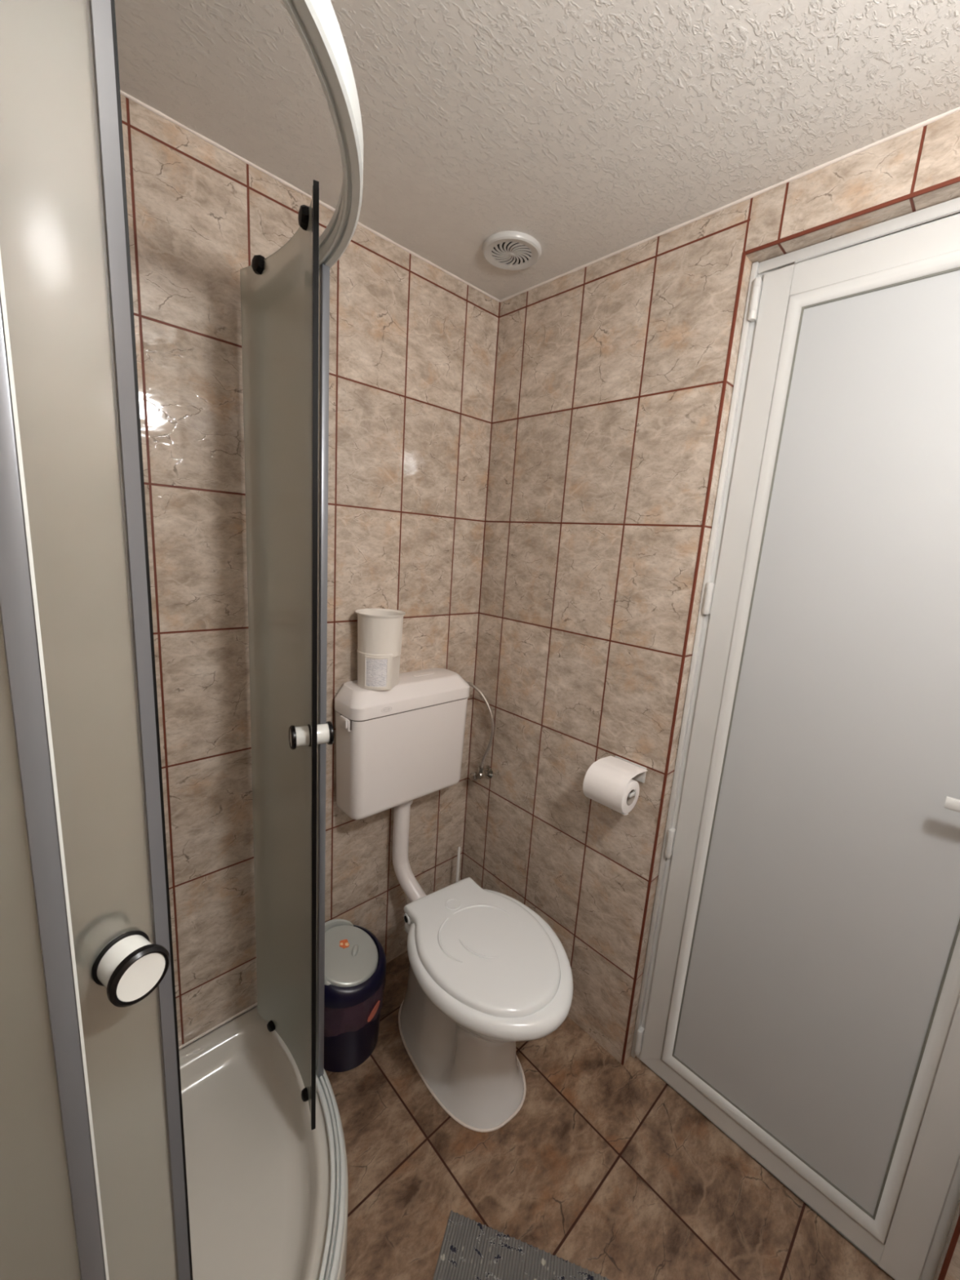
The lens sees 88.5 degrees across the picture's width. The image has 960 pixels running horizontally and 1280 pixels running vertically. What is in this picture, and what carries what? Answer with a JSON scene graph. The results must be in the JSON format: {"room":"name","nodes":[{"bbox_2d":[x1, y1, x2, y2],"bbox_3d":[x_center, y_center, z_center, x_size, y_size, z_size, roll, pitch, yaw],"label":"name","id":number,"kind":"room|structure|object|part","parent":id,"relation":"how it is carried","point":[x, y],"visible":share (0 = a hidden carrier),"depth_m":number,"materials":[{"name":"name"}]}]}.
{"room":"bathroom","nodes":[
{"label":"bathroom","id":0,"kind":"room"},
{"bbox_2d":[120,93,499,1050],"bbox_3d":[-0.590,0.079,1.203,1.700,2.125,0.100,-7,15,-43],"label":"wall","id":1,"kind":"structure","parent":0,"point":[412,345],"depth_m":1.20,"materials":[{"name":"tile"}]},
{"bbox_2d":[120,89,499,302],"bbox_3d":[-0.484,-0.952,0.964,1.500,0.010,0.010,-7,15,-43],"label":"trim","id":2,"kind":"structure","parent":1,"relation":"attached to","point":[146,106],"depth_m":1.01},
{"bbox_2d":[334,667,469,902],"bbox_3d":[-0.210,0.485,1.457,0.416,0.747,0.209,-7,15,-43],"label":"toilet cistern","id":3,"kind":"object","parent":1,"relation":"attached to","point":[399,745],"visible":0.86,"depth_m":1.38,"materials":[{"name":"white plastic"}]},
{"bbox_3d":[-0.352,0.217,1.280,0.014,0.032,0.049,-7,15,-43],"label":"flush lever","id":4,"kind":"part","parent":3,"relation":"part of","materials":[{"name":"white plastic"}]},
{"bbox_2d":[355,608,405,690],"bbox_3d":[-0.271,0.023,1.332,0.131,0.200,0.131,-2,12,-28],"label":"plastic tub","id":5,"kind":"object","parent":3,"relation":"on","point":[380,630],"visible":1,"depth_m":1.29,"materials":[{"name":"white plastic"}]},
{"bbox_2d":[355,608,405,657],"bbox_3d":[-0.268,-0.020,1.324,0.131,0.112,0.131,-2,12,-28],"label":"cup","id":6,"kind":"object","parent":5,"relation":"on","point":[380,630],"depth_m":1.28,"materials":[{"name":"beige plastic"}]},
{"bbox_3d":[-0.224,0.324,1.459,0.400,0.287,0.127,-7,15,-43],"label":"tank","id":7,"kind":"part","parent":3,"relation":"part of","materials":[{"name":"white plastic"}]},
{"bbox_3d":[-0.211,0.147,1.423,0.407,0.068,0.130,-7,15,-43],"label":"cistern lid","id":8,"kind":"part","parent":3,"relation":"part of","materials":[{"name":"white plastic"}]},
{"bbox_2d":[466,681,493,780],"bbox_3d":[-0.025,0.310,1.640,0.159,0.352,0.061,2,11,-9],"label":"angle valve","id":9,"kind":"object","parent":1,"relation":"attached to","point":[486,771],"visible":0.84,"depth_m":1.65,"materials":[{"name":"silver metal"}]},
{"bbox_3d":[-0.013,0.464,1.678,0.046,0.037,0.026,10,13,28],"label":"valve handle","id":10,"kind":"part","parent":9,"relation":"part of","materials":[{"name":"silver metal"}]},
{"bbox_2d":[460,302,500,879],"bbox_3d":[-0.011,0.025,1.679,0.002,2.125,0.002,-7,15,-43],"label":"trim","id":11,"kind":"structure","parent":1,"relation":"attached to","point":[500,302],"depth_m":1.63,"materials":[{"name":"ceramic"}]},
{"bbox_2d":[114,0,959,300],"bbox_3d":[0.093,-0.822,0.368,1.700,0.050,1.880,-7,15,-43],"label":"ceiling","id":12,"kind":"structure","parent":0,"point":[591,131],"depth_m":0.80,"materials":[{"name":"white paint"}]},
{"bbox_2d":[481,231,541,270],"bbox_3d":[0.078,-0.957,1.216,0.147,0.012,0.147,-7,15,-43],"label":"ceiling vent","id":13,"kind":"object","parent":12,"relation":"in","point":[505,250],"visible":1,"depth_m":1.20,"materials":[{"name":"white plastic"}]},
{"bbox_2d":[491,241,531,265],"bbox_3d":[0.078,-0.954,1.216,0.100,0.005,0.100,-7,15,-43],"label":"grille","id":14,"kind":"object","parent":13,"relation":"attached to","point":[503,253],"depth_m":1.21,"materials":[{"name":"white plastic"}]},
{"bbox_2d":[324,951,894,1279],"bbox_3d":[-0.053,1.308,0.784,1.700,0.050,1.880,-7,15,-43],"label":"floor","id":15,"kind":"structure","parent":0,"point":[602,1167],"depth_m":1.12,"materials":[{"name":"tile"}]},
{"bbox_2d":[178,1002,347,1279],"bbox_3d":[-0.595,1.164,0.845,0.820,0.137,0.802,-7,15,-43],"label":"shower tray","id":16,"kind":"object","parent":15,"relation":"on","point":[258,1173],"visible":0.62,"depth_m":1.06,"materials":[{"name":"white ceramic"}]},
{"bbox_2d":[0,0,363,1279],"bbox_3d":[-0.372,0.243,0.659,0.363,1.778,1.135,4,11,1],"label":"shower enclosure","id":17,"kind":"object","parent":16,"relation":"on","point":[93,1176],"visible":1,"depth_m":0.37,"materials":[{"name":"white metal"}]},
{"bbox_3d":[-0.428,0.336,0.251,0.326,1.708,0.006,-7,15,-43],"label":"fixed panel","id":18,"kind":"part","parent":17,"relation":"part of","materials":[{"name":"clear glass"}]},
{"bbox_3d":[-0.395,0.295,0.318,0.336,1.732,0.034,-7,15,-43],"label":"sliding door","id":19,"kind":"part","parent":17,"relation":"part of","materials":[{"name":"clear glass"}]},
{"bbox_3d":[-0.299,0.262,0.409,0.072,0.037,0.037,10,13,30],"label":"knob","id":20,"kind":"part","parent":17,"relation":"part of","materials":[{"name":"white plastic"}]},
{"bbox_3d":[-0.402,0.158,1.014,0.033,1.732,0.333,-7,15,-43],"label":"sliding door","id":21,"kind":"part","parent":17,"relation":"part of","materials":[{"name":"clear glass"}]},
{"bbox_3d":[-0.314,0.177,0.917,0.072,0.037,0.037,-2,13,-29],"label":"knob","id":22,"kind":"part","parent":17,"relation":"part of","materials":[{"name":"white plastic"}]},
{"bbox_3d":[-0.417,0.170,1.105,0.006,1.708,0.284,-7,15,-43],"label":"fixed panel","id":23,"kind":"part","parent":17,"relation":"part of","materials":[{"name":"clear glass"}]},
{"bbox_3d":[-0.313,-0.595,0.502,0.353,0.039,1.120,4,11,1],"label":"rail","id":24,"kind":"part","parent":17,"relation":"part of","materials":[{"name":"white metal"}]},
{"bbox_3d":[-0.428,1.101,0.834,0.357,0.022,1.124,4,11,1],"label":"rail","id":25,"kind":"part","parent":17,"relation":"part of","materials":[{"name":"white metal"}]},
{"bbox_2d":[324,919,386,1071],"bbox_3d":[-0.374,0.977,1.375,0.219,0.330,0.219,11,13,31],"label":"waste bin","id":26,"kind":"object","parent":15,"relation":"on","point":[355,959],"visible":0.7,"depth_m":1.32,"materials":[{"name":"blue plastic"}]},
{"bbox_2d":[324,919,353,985],"bbox_3d":[-0.421,0.843,1.352,0.096,0.064,0.188,4,11,2],"label":"lid","id":27,"kind":"object","parent":26,"relation":"attached to","point":[339,933],"depth_m":1.35,"materials":[{"name":"silver metal"}]},
{"bbox_3d":[-0.367,0.866,1.354,0.174,0.059,0.170,11,13,31],"label":"swing lid","id":28,"kind":"part","parent":26,"relation":"part of","materials":[{"name":"silver metal"}]},
{"bbox_2d":[324,973,386,1036],"bbox_3d":[-0.373,0.968,1.373,0.217,0.114,0.219,-7,15,-43],"label":"band","id":29,"kind":"object","parent":26,"relation":"in","point":[337,1021],"visible":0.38,"depth_m":1.28,"materials":[{"name":"purple plastic"}]},
{"bbox_2d":[398,876,573,1132],"bbox_3d":[-0.017,0.958,1.318,0.380,0.438,0.561,-5,14,-38],"label":"toilet","id":30,"kind":"object","parent":15,"relation":"on","point":[487,974],"visible":1,"depth_m":1.22,"materials":[{"name":"white ceramic"}]},
{"bbox_2d":[404,922,409,934],"bbox_3d":[-0.089,0.793,1.383,0.222,0.035,0.120,-5,14,-38],"label":"toilet seat hinge","id":31,"kind":"object","parent":30,"relation":"attached to","point":[406,926],"depth_m":1.34,"materials":[{"name":"silver metal"}]},
{"bbox_3d":[-0.022,0.984,1.334,0.344,0.379,0.530,-5,14,-38],"label":"bowl","id":32,"kind":"part","parent":30,"relation":"part of","materials":[{"name":"white ceramic"}]},
{"bbox_3d":[0.009,0.765,1.251,0.329,0.022,0.432,-5,14,-38],"label":"lid","id":33,"kind":"part","parent":30,"relation":"part of","materials":[{"name":"white plastic"}]},
{"bbox_3d":[0.038,0.798,1.230,0.380,0.044,0.421,-5,14,-38],"label":"seat","id":34,"kind":"part","parent":30,"relation":"part of","materials":[{"name":"white plastic"}]},
{"bbox_2d":[432,1209,612,1279],"bbox_3d":[0.179,1.305,0.740,0.645,0.004,0.500,7,11,15],"label":"bath mat","id":35,"kind":"object","parent":15,"relation":"on","point":[470,1250],"visible":1,"depth_m":0.99,"materials":[{"name":"grey fabric"}]},
{"bbox_3d":[-0.093,1.026,1.776,0.092,0.118,0.092,-7,15,-43],"label":"brush holder","id":36,"kind":"object","parent":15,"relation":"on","visible":0},
{"bbox_2d":[455,846,460,882],"bbox_3d":[-0.084,0.895,1.750,0.068,0.356,0.068,-7,15,-43],"label":"toilet brush","id":37,"kind":"object","parent":36,"relation":"in","point":[459,847],"visible":0.16,"depth_m":1.73,"materials":[{"name":"white plastic"}]},
{"bbox_2d":[461,110,959,1279],"bbox_3d":[0.635,0.185,1.087,0.100,2.125,1.780,-7,15,-43],"label":"wall","id":38,"kind":"structure","parent":0,"point":[610,371],"depth_m":1.30,"materials":[{"name":"tile"}]},
{"bbox_2d":[614,755,646,797],"bbox_3d":[0.358,0.346,1.266,0.084,0.055,0.119,-7,15,-43],"label":"paper holder","id":39,"kind":"object","parent":38,"relation":"attached to","point":[641,777],"visible":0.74,"depth_m":1.26,"materials":[{"name":"white plastic"}]},
{"bbox_2d":[582,755,647,815],"bbox_3d":[0.341,0.368,1.247,0.119,0.100,0.107,-7,15,-43],"label":"toilet paper","id":40,"kind":"object","parent":39,"relation":"hanging from","point":[608,781],"visible":1,"depth_m":1.22,"materials":[{"name":"white paper"}]},
{"bbox_3d":[0.391,0.338,1.288,0.006,0.042,0.090,-7,15,-43],"label":"plate","id":41,"kind":"part","parent":39,"relation":"part of","materials":[{"name":"white plastic"}]},
{"bbox_3d":[0.357,0.358,1.268,0.082,0.030,0.119,-7,15,-43],"label":"arm","id":42,"kind":"part","parent":39,"relation":"part of","materials":[{"name":"white plastic"}]},
{"bbox_2d":[621,250,746,1065],"bbox_3d":[0.469,0.204,1.193,0.003,2.026,0.007,-7,15,-43],"label":"trim","id":43,"kind":"structure","parent":38,"relation":"attached to","point":[744,253],"depth_m":1.15,"materials":[{"name":"ceramic"}]},
{"bbox_2d":[499,106,959,302],"bbox_3d":[0.635,-0.860,0.885,0.011,0.011,1.680,-7,15,-43],"label":"trim","id":44,"kind":"structure","parent":38,"relation":"attached to","point":[926,122],"depth_m":0.96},
{"bbox_2d":[631,196,959,1279],"bbox_3d":[0.722,0.262,0.999,0.107,2.020,0.638,-7,15,-43],"label":"door","id":45,"kind":"structure","parent":38,"relation":"in","point":[800,989],"depth_m":1.01,"materials":[{"name":"white plastic"}]},
{"bbox_3d":[0.855,0.285,0.816,0.046,0.027,0.121,-7,15,-43],"label":"handle","id":46,"kind":"part","parent":45,"relation":"part of","materials":[{"name":"white plastic"}]},
{"bbox_2d":[746,176,959,254],"bbox_3d":[0.757,-0.725,0.773,0.003,0.007,0.636,-7,15,-43],"label":"trim","id":47,"kind":"structure","parent":38,"relation":"attached to","point":[956,180],"depth_m":0.86,"materials":[{"name":"ceramic"}]},
{"bbox_2d":[937,1213,959,1279],"bbox_3d":[0.909,0.323,0.741,0.004,2.026,0.007,-7,15,-43],"label":"trim","id":48,"kind":"structure","parent":38,"relation":"attached to","point":[956,1233],"depth_m":0.89,"materials":[{"name":"ceramic"}]}
]}

